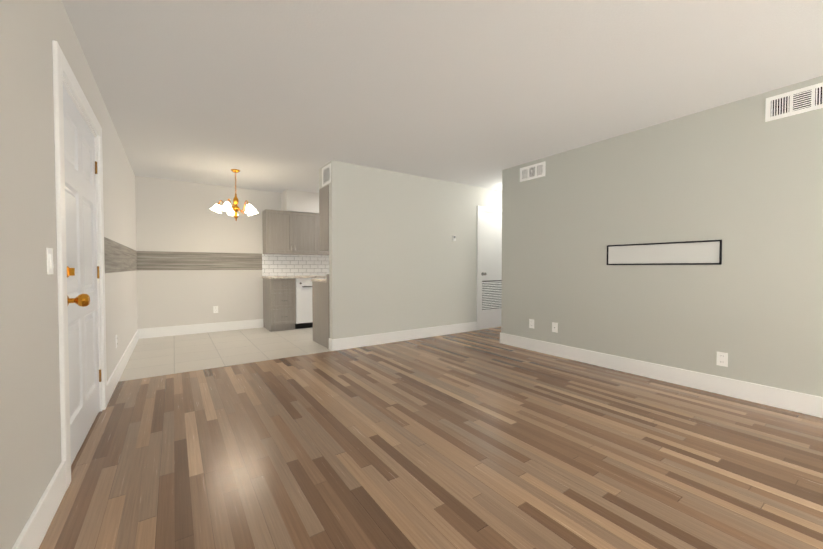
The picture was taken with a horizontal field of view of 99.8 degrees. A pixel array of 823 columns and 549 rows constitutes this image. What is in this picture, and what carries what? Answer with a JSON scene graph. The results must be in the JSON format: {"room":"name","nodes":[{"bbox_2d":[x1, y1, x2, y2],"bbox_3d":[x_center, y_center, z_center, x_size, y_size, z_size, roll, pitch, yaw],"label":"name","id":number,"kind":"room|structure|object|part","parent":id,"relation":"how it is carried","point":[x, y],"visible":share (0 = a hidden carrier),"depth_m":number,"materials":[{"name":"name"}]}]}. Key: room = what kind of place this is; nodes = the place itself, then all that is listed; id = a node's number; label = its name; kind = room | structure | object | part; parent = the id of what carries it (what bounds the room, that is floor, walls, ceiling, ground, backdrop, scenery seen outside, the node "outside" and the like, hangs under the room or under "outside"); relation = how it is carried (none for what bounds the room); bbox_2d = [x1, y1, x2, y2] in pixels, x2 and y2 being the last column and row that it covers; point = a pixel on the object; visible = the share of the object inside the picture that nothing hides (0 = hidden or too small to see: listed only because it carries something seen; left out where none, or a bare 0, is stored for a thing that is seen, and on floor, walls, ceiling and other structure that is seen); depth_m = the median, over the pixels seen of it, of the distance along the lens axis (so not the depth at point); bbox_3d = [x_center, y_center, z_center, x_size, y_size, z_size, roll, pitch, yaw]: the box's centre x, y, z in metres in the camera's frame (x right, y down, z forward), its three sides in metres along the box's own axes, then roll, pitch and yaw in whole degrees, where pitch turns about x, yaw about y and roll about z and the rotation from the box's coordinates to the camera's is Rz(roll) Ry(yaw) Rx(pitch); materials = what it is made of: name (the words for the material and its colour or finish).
{"room":"empty living room","nodes":[
{"label":"empty living room","id":0,"kind":"room"},
{"bbox_2d":[0,0,137,548],"bbox_3d":[-1.779,-0.177,1.680,0.120,2.440,8.665,-1,1,-35],"label":"wall","id":1,"kind":"structure","parent":0,"point":[30,416],"depth_m":1.38,"materials":[{"name":"grey paint"}]},
{"bbox_2d":[12,461,65,548],"bbox_3d":[-0.502,1.005,-0.032,0.016,0.150,4.115,-1,1,-35],"label":"baseboard","id":2,"kind":"structure","parent":1,"relation":"attached to","point":[35,528],"depth_m":1.39,"materials":[{"name":"white wood"}]},
{"bbox_2d":[46,248,53,273],"bbox_3d":[-1.599,-0.059,1.536,0.010,0.116,0.072,-1,1,-35],"label":"light switch","id":3,"kind":"object","parent":1,"relation":"attached to","point":[50,266],"visible":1,"depth_m":1.52,"materials":[{"name":"white plastic"}]},
{"bbox_2d":[52,40,106,490],"bbox_3d":[-2.068,-0.036,2.119,0.138,2.140,1.240,-1,1,-35],"label":"door frame","id":4,"kind":"structure","parent":1,"relation":"attached to","point":[61,250],"depth_m":1.70,"materials":[{"name":"white wood"}]},
{"bbox_3d":[-2.075,-1.011,2.092,0.120,0.020,1.030,-1,1,-35],"label":"left door top jamb","id":5,"kind":"part","parent":4,"relation":"part of","materials":[{"name":"white wood"}]},
{"bbox_3d":[-2.019,-1.062,2.131,0.018,0.089,1.062,-1,1,-35],"label":"left door top trim","id":6,"kind":"part","parent":4,"relation":"part of","materials":[{"name":"white wood"}]},
{"bbox_2d":[63,86,100,464],"bbox_3d":[-2.048,0.011,2.138,0.048,2.020,1.032,-1,1,-35],"label":"door","id":7,"kind":"structure","parent":1,"relation":"in","point":[80,202],"depth_m":2.12,"materials":[{"name":"white wood"}]},
{"bbox_2d":[67,266,89,306],"bbox_3d":[-1.744,0.061,1.807,0.100,0.220,0.072,-1,1,-35],"label":"door knob","id":8,"kind":"object","parent":7,"relation":"attached to","point":[82,300],"depth_m":1.79,"materials":[{"name":"gold metal"}]},
{"bbox_3d":[-2.334,-0.016,2.559,0.042,1.630,0.013,-1,1,-35],"label":"left door hinges","id":9,"kind":"part","parent":7,"relation":"part of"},
{"bbox_2d":[104,237,136,272],"bbox_3d":[-3.257,-0.180,3.938,0.004,0.290,3.021,-1,1,-35],"label":"wall border","id":10,"kind":"object","parent":1,"relation":"attached to","point":[118,257],"depth_m":3.45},
{"bbox_2d":[107,329,138,404],"bbox_3d":[-3.241,0.920,3.949,0.016,0.150,3.070,-1,1,-35],"label":"baseboard","id":11,"kind":"structure","parent":1,"relation":"attached to","point":[113,380],"depth_m":3.39,"materials":[{"name":"white wood"}]},
{"bbox_2d":[135,176,280,328],"bbox_3d":[-1.481,-0.292,7.069,6.720,2.440,0.120,-1,1,-35],"label":"wall","id":12,"kind":"structure","parent":0,"point":[175,216],"depth_m":5.61,"materials":[{"name":"grey paint"}]},
{"bbox_2d":[137,251,261,269],"bbox_3d":[-3.387,-0.218,5.684,1.761,0.290,0.004,-1,1,-35],"label":"wall border","id":13,"kind":"object","parent":12,"relation":"attached to","point":[154,260],"depth_m":5.62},
{"bbox_2d":[139,319,262,338],"bbox_3d":[-3.377,0.882,5.708,1.754,0.150,0.016,-1,1,-35],"label":"baseboard","id":14,"kind":"structure","parent":12,"relation":"attached to","point":[188,329],"depth_m":5.64,"materials":[{"name":"white wood"}]},
{"bbox_2d":[213,306,217,312],"bbox_3d":[-3.266,0.585,5.782,0.072,0.116,0.008,-1,1,-35],"label":"outlet","id":15,"kind":"object","parent":12,"relation":"attached to","point":[215,309],"visible":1,"depth_m":5.78,"materials":[{"name":"white plastic"}]},
{"bbox_2d":[262,209,321,256],"bbox_3d":[-2.174,-0.745,6.307,0.946,0.758,0.306,-1,1,-35],"label":"upper cabinet","id":16,"kind":"object","parent":12,"relation":"attached to","point":[285,233],"depth_m":6.15,"materials":[{"name":"grey wood"}]},
{"bbox_2d":[262,254,328,275],"bbox_3d":[-1.495,-0.191,6.981,2.835,0.400,0.012,-1,1,-35],"label":"backsplash","id":17,"kind":"structure","parent":12,"relation":"attached to","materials":[{"name":"tile"}]},
{"bbox_2d":[281,189,318,213],"bbox_3d":[-1.255,-1.324,6.911,2.500,0.370,0.360,-1,1,-35],"label":"soffit","id":18,"kind":"structure","parent":0,"point":[299,201],"depth_m":6.21,"materials":[{"name":"grey paint"}]},
{"bbox_2d":[119,326,500,381],"bbox_3d":[-0.808,0.978,6.117,6.720,0.060,2.495,-1,1,-35],"label":"floor","id":19,"kind":"structure","parent":0,"point":[158,356],"depth_m":4.48,"materials":[{"name":"beige tile"}]},
{"bbox_2d":[262,277,293,331],"bbox_3d":[-2.317,0.506,6.075,0.416,0.885,0.597,-1,1,-35],"label":"base cabinet","id":20,"kind":"object","parent":19,"relation":"on","point":[278,296],"depth_m":5.84,"materials":[{"name":"grey wood"}]},
{"bbox_2d":[270,273,328,280],"bbox_3d":[-1.326,0.032,6.730,2.844,0.035,0.624,-1,1,-35],"label":"countertop","id":21,"kind":"structure","parent":20,"relation":"on","point":[323,274],"depth_m":5.73,"materials":[{"name":"beige stone"}]},
{"bbox_2d":[294,277,325,328],"bbox_3d":[-1.872,0.500,6.380,0.664,0.885,0.599,-1,1,-35],"label":"dishwasher","id":22,"kind":"object","parent":19,"relation":"on","point":[301,285],"depth_m":6.01,"materials":[{"name":"white metal"}]},
{"bbox_2d":[310,281,329,348],"bbox_3d":[-0.266,0.526,5.528,2.464,0.870,0.600,-1,1,-35],"label":"base cabinet","id":23,"kind":"object","parent":19,"relation":"on","point":[319,290],"depth_m":4.80,"materials":[{"name":"grey wood"}]},
{"bbox_2d":[310,277,328,280],"bbox_3d":[-0.286,0.071,5.540,2.472,0.035,0.622,-1,1,-35],"label":"countertop","id":24,"kind":"structure","parent":23,"relation":"on","point":[311,278],"depth_m":5.02,"materials":[{"name":"beige stone"}]},
{"bbox_2d":[319,162,328,188],"bbox_3d":[-0.157,-1.331,5.341,2.470,0.290,0.360,-1,1,-35],"label":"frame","id":25,"kind":"structure","parent":0,"point":[320,178],"depth_m":4.73,"materials":[{"name":"white"}]},
{"bbox_2d":[322,163,330,186],"bbox_3d":[-1.119,-1.304,4.553,0.008,0.240,0.300,-1,1,-35],"label":"air vent","id":26,"kind":"object","parent":25,"relation":"in","point":[326,175],"visible":1,"depth_m":4.54,"materials":[{"name":"white metal"}]},
{"bbox_2d":[329,160,501,338],"bbox_3d":[0.797,-0.264,5.741,4.470,2.440,0.100,-1,1,-35],"label":"wall","id":27,"kind":"structure","parent":0,"point":[400,259],"depth_m":5.01,"materials":[{"name":"grey paint"}]},
{"bbox_2d":[318,185,328,252],"bbox_3d":[-0.973,-0.748,4.795,0.507,0.848,0.360,-1,1,-35],"label":"upper cabinet","id":28,"kind":"object","parent":27,"relation":"attached to","point":[323,216],"depth_m":4.64,"materials":[{"name":"grey wood"}]},
{"bbox_2d":[331,322,476,350],"bbox_3d":[0.043,0.893,5.177,2.591,0.150,0.016,-1,1,-35],"label":"baseboard","id":29,"kind":"structure","parent":27,"relation":"attached to","point":[364,341],"depth_m":5.01,"materials":[{"name":"white wood"}]},
{"bbox_2d":[477,206,501,329],"bbox_3d":[1.480,-0.110,6.143,0.886,2.115,0.018,-1,1,-35],"label":"door frame","id":30,"kind":"structure","parent":27,"relation":"attached to","point":[478,267],"depth_m":5.90,"materials":[{"name":"white wood"}]},
{"bbox_3d":[1.508,-1.133,6.140,0.817,0.069,0.018,-1,1,-35],"label":"door trim","id":31,"kind":"part","parent":30,"relation":"part of","materials":[{"name":"white wood"}]},
{"bbox_2d":[480,212,501,328],"bbox_3d":[1.506,-0.073,6.166,0.779,2.015,0.112,-1,1,-35],"label":"hall door","id":32,"kind":"structure","parent":27,"relation":"in","point":[490,266],"depth_m":6.12,"materials":[{"name":"white wood"}]},
{"bbox_2d":[39,327,822,548],"bbox_3d":[1.647,1.055,2.548,6.720,0.060,6.170,-1,1,-35],"label":"floor","id":33,"kind":"structure","parent":0,"point":[482,439],"depth_m":1.93,"materials":[{"name":"brown wood"}]},
{"bbox_2d":[62,0,822,192],"bbox_3d":[0.940,-1.487,3.522,6.720,0.100,8.665,-1,1,-35],"label":"ceiling","id":34,"kind":"structure","parent":0,"point":[280,96],"depth_m":2.46,"materials":[{"name":"white paint"}]},
{"bbox_2d":[210,169,257,220],"bbox_3d":[-2.485,-1.108,4.887,0.624,0.715,0.608,-1,1,-35],"label":"chandelier","id":35,"kind":"object","parent":34,"relation":"hanging from","point":[234,209],"visible":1,"depth_m":4.83,"materials":[{"name":"gold metal"}]},
{"bbox_2d":[501,76,822,396],"bbox_3d":[2.775,-0.201,2.810,0.120,2.440,5.126,-1,1,-35],"label":"wall","id":36,"kind":"structure","parent":0,"point":[742,179],"depth_m":3.10,"materials":[{"name":"grey paint"}]},
{"bbox_2d":[529,319,533,328],"bbox_3d":[1.556,0.638,4.486,0.008,0.116,0.072,-1,1,-35],"label":"outlet","id":37,"kind":"object","parent":36,"relation":"attached to","point":[531,323],"visible":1,"depth_m":4.49,"materials":[{"name":"white plastic"}]},
{"bbox_2d":[520,161,544,181],"bbox_3d":[1.551,-1.317,4.453,0.008,0.180,0.380,-1,1,-35],"label":"air vent","id":38,"kind":"object","parent":36,"relation":"in","point":[534,171],"visible":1,"depth_m":4.45,"materials":[{"name":"white metal"}]},
{"bbox_2d":[552,322,557,332],"bbox_3d":[1.743,0.644,4.214,0.009,0.116,0.072,-1,1,-35],"label":"outlet","id":39,"kind":"object","parent":36,"relation":"attached to","point":[554,327],"visible":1,"depth_m":4.21,"materials":[{"name":"white plastic"}]},
{"bbox_2d":[500,333,822,417],"bbox_3d":[2.714,0.944,2.802,0.016,0.150,5.142,-1,1,-35],"label":"baseboard","id":40,"kind":"structure","parent":36,"relation":"attached to","point":[804,403],"depth_m":3.12,"materials":[{"name":"white wood"}]},
{"bbox_2d":[607,240,721,264],"bbox_3d":[2.352,-0.197,3.310,0.010,0.210,0.940,-1,1,-35],"label":"frame","id":41,"kind":"object","parent":36,"relation":"attached to","point":[707,252],"visible":1,"depth_m":3.24,"materials":[{"name":"black metal"}]},
{"bbox_2d":[716,352,727,366],"bbox_3d":[2.627,0.717,2.930,0.008,0.116,0.072,-1,1,-35],"label":"outlet","id":42,"kind":"object","parent":36,"relation":"attached to","point":[722,358],"visible":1,"depth_m":2.93,"materials":[{"name":"white plastic"}]},
{"bbox_2d":[765,82,822,121],"bbox_3d":[2.865,-1.276,2.542,0.008,0.180,0.380,-1,1,-35],"label":"air vent","id":43,"kind":"object","parent":36,"relation":"in","point":[799,101],"visible":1,"depth_m":2.57,"materials":[{"name":"white metal"}]}
]}

